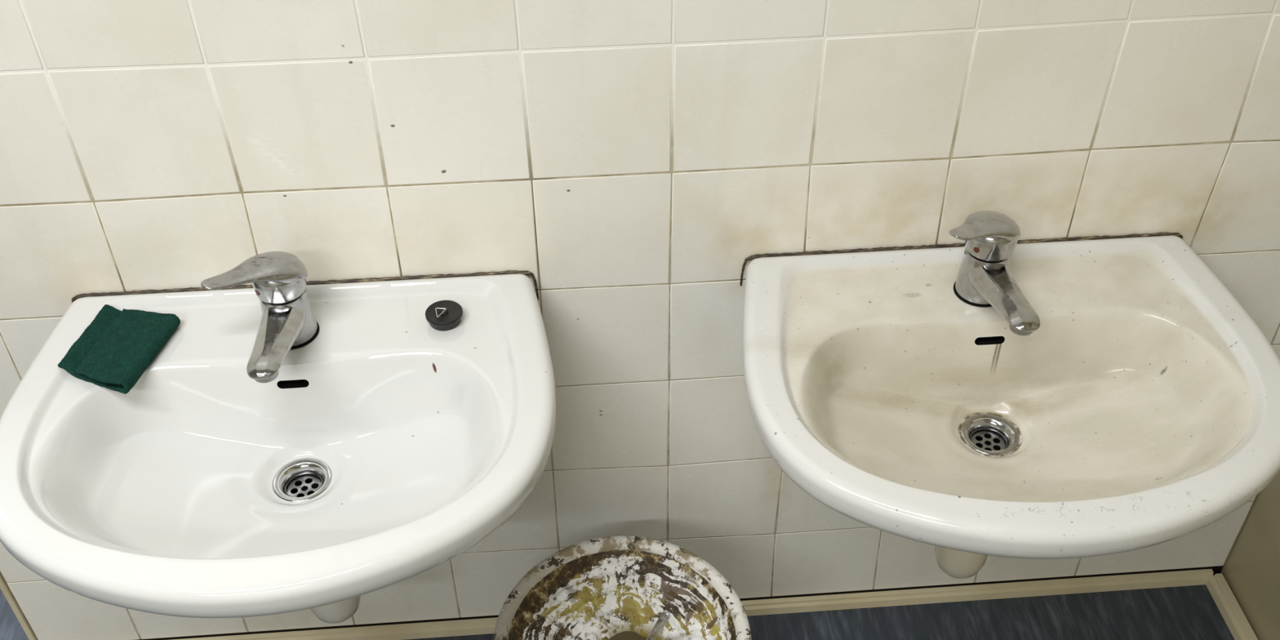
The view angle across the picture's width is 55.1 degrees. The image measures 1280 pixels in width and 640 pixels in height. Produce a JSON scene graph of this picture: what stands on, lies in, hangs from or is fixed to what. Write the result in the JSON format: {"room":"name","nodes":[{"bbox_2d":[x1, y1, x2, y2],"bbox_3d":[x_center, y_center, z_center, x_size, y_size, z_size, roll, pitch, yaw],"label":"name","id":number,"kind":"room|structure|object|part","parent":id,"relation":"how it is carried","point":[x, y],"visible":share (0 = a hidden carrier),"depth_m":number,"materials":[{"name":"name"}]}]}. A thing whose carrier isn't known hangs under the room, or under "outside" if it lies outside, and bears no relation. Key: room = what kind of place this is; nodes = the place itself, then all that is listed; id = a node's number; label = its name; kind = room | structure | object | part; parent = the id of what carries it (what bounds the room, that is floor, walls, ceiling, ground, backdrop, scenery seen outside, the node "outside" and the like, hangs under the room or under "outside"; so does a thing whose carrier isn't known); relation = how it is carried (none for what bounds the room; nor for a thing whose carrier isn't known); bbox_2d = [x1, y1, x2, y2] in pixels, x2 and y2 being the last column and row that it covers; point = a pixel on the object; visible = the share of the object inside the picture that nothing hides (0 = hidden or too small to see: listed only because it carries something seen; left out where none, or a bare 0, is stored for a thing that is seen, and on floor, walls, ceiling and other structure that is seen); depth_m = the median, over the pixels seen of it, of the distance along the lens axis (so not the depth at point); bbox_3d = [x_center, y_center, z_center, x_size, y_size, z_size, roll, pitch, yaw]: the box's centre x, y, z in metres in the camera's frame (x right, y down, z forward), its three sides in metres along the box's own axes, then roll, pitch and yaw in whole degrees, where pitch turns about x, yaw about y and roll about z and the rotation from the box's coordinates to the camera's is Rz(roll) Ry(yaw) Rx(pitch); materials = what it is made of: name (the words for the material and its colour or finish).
{"room":"public restroom","nodes":[
{"label":"public restroom","id":0,"kind":"room"},
{"bbox_2d":[259,288,317,346],"bbox_3d":[-0.367,-0.009,1.277,0.053,0.055,0.053,-3,40,-3],"label":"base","id":1,"kind":"object","parent":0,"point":[295,306],"depth_m":1.25,"materials":[{"name":"silver metal"}]},
{"bbox_2d":[0,584,1234,639],"bbox_3d":[-0.733,0.684,1.536,4.400,0.050,5.400,-3,40,-3],"label":"floor","id":2,"kind":"structure","parent":0,"point":[1190,612],"depth_m":1.77,"materials":[{"name":"blue stone"}]},
{"bbox_2d":[493,535,751,639],"bbox_3d":[-0.019,0.476,1.488,0.292,0.315,0.292,-3,40,-3],"label":"bucket","id":3,"kind":"object","parent":2,"relation":"on","point":[610,588],"visible":0.96,"depth_m":1.46,"materials":[{"name":"white plastic"}]},
{"bbox_2d":[645,611,670,639],"bbox_3d":[0.016,0.358,1.396,0.040,0.098,0.010,20,44,22],"label":"metal rod","id":4,"kind":"object","parent":3,"relation":"on","point":[664,616],"visible":1,"depth_m":1.37,"materials":[{"name":"silver metal"}]},
{"bbox_2d":[0,0,1279,639],"bbox_3d":[-0.005,-0.562,1.023,1.714,2.500,0.120,-3,40,-3],"label":"wall","id":5,"kind":"structure","parent":0,"point":[631,157],"depth_m":1.29,"materials":[{"name":"beige tile"}]},
{"bbox_2d":[0,572,37,639],"bbox_3d":[-0.866,-0.521,0.973,0.009,2.481,0.128,-3,40,-3],"label":"trim","id":6,"kind":"structure","parent":5,"relation":"attached to","point":[4,587],"depth_m":1.67,"materials":[{"name":"beige wood"}]},
{"bbox_2d":[0,270,555,623],"bbox_3d":[-0.352,0.228,1.302,0.543,0.352,0.425,-3,40,-3],"label":"basin","id":7,"kind":"object","parent":5,"relation":"attached to","point":[383,447],"visible":0.96,"depth_m":1.24,"materials":[{"name":"white ceramic"}]},
{"bbox_2d":[57,304,180,394],"bbox_3d":[-0.540,0.027,1.267,0.091,0.019,0.115,7,41,9],"label":"cloth","id":8,"kind":"object","parent":7,"relation":"on","point":[113,352],"visible":1,"depth_m":1.26,"materials":[{"name":"green fabric"}]},
{"bbox_2d":[200,251,319,382],"bbox_3d":[-0.379,0.005,1.220,0.090,0.111,0.162,-3,40,-3],"label":"mixer tap","id":9,"kind":"object","parent":7,"relation":"on","point":[288,322],"visible":1,"depth_m":1.22,"materials":[{"name":"silver metal"}]},
{"bbox_3d":[-0.384,-0.042,1.223,0.054,0.042,0.106,29,48,30],"label":"lever","id":10,"kind":"part","parent":9,"relation":"part of","materials":[{"name":"silver metal"}]},
{"bbox_3d":[-0.362,0.024,1.218,0.045,0.046,0.133,-3,40,-3],"label":"spout","id":11,"kind":"part","parent":9,"relation":"part of","materials":[{"name":"silver metal"}]},
{"bbox_3d":[-0.367,-0.045,1.246,0.054,0.035,0.054,-3,40,-3],"label":"handle","id":12,"kind":"part","parent":9,"relation":"part of","materials":[{"name":"silver metal"}]},
{"bbox_2d":[425,300,462,330],"bbox_3d":[-0.208,-0.005,1.302,0.040,0.016,0.040,-3,40,-3],"label":"plug","id":13,"kind":"object","parent":7,"relation":"on","point":[442,315],"visible":1,"depth_m":1.30,"materials":[{"name":"black rubber"}]},
{"bbox_2d":[171,568,1213,639],"bbox_3d":[-0.003,0.427,1.775,1.707,0.018,0.015,-3,40,-3],"label":"baseboard","id":14,"kind":"structure","parent":5,"relation":"attached to","point":[1193,577],"depth_m":1.79,"materials":[{"name":"beige wood"}]},
{"bbox_2d":[739,231,1279,578],"bbox_3d":[0.380,0.183,1.337,0.544,0.352,0.425,-3,40,-3],"label":"basin","id":15,"kind":"object","parent":5,"relation":"attached to","point":[1141,410],"visible":0.99,"depth_m":1.29,"materials":[{"name":"white ceramic"}]},
{"bbox_2d":[948,210,1039,335],"bbox_3d":[0.354,-0.041,1.253,0.092,0.116,0.162,-3,40,-3],"label":"mixer tap","id":16,"kind":"object","parent":15,"relation":"on","point":[984,278],"visible":1,"depth_m":1.26,"materials":[{"name":"silver metal"}]},
{"bbox_3d":[0.348,-0.090,1.258,0.106,0.048,0.054,-31,49,-30],"label":"lever","id":17,"kind":"part","parent":16,"relation":"part of","materials":[{"name":"silver metal"}]},
{"bbox_3d":[0.367,-0.090,1.281,0.054,0.035,0.054,-3,40,-3],"label":"handle","id":18,"kind":"part","parent":16,"relation":"part of","materials":[{"name":"silver metal"}]},
{"bbox_3d":[0.373,-0.021,1.252,0.045,0.046,0.133,-3,40,-3],"label":"spout","id":19,"kind":"part","parent":16,"relation":"part of","materials":[{"name":"silver metal"}]},
{"bbox_2d":[955,248,1010,304],"bbox_3d":[0.368,-0.054,1.312,0.053,0.055,0.053,-3,40,-3],"label":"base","id":20,"kind":"object","parent":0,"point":[975,266],"depth_m":1.29,"materials":[{"name":"silver metal"}]},
{"bbox_2d":[1220,471,1279,639],"bbox_3d":[1.013,0.356,-0.070,0.099,2.500,3.120,-3,40,-3],"label":"wall","id":21,"kind":"structure","parent":0,"point":[1251,570],"depth_m":1.72,"materials":[{"name":"beige paint"}]},
{"bbox_2d":[1205,573,1257,639],"bbox_3d":[0.963,1.347,0.683,0.024,0.016,2.992,-3,40,-3],"label":"baseboard","id":22,"kind":"structure","parent":21,"relation":"attached to","point":[1219,588],"depth_m":1.77,"materials":[{"name":"beige wood"}]}
]}

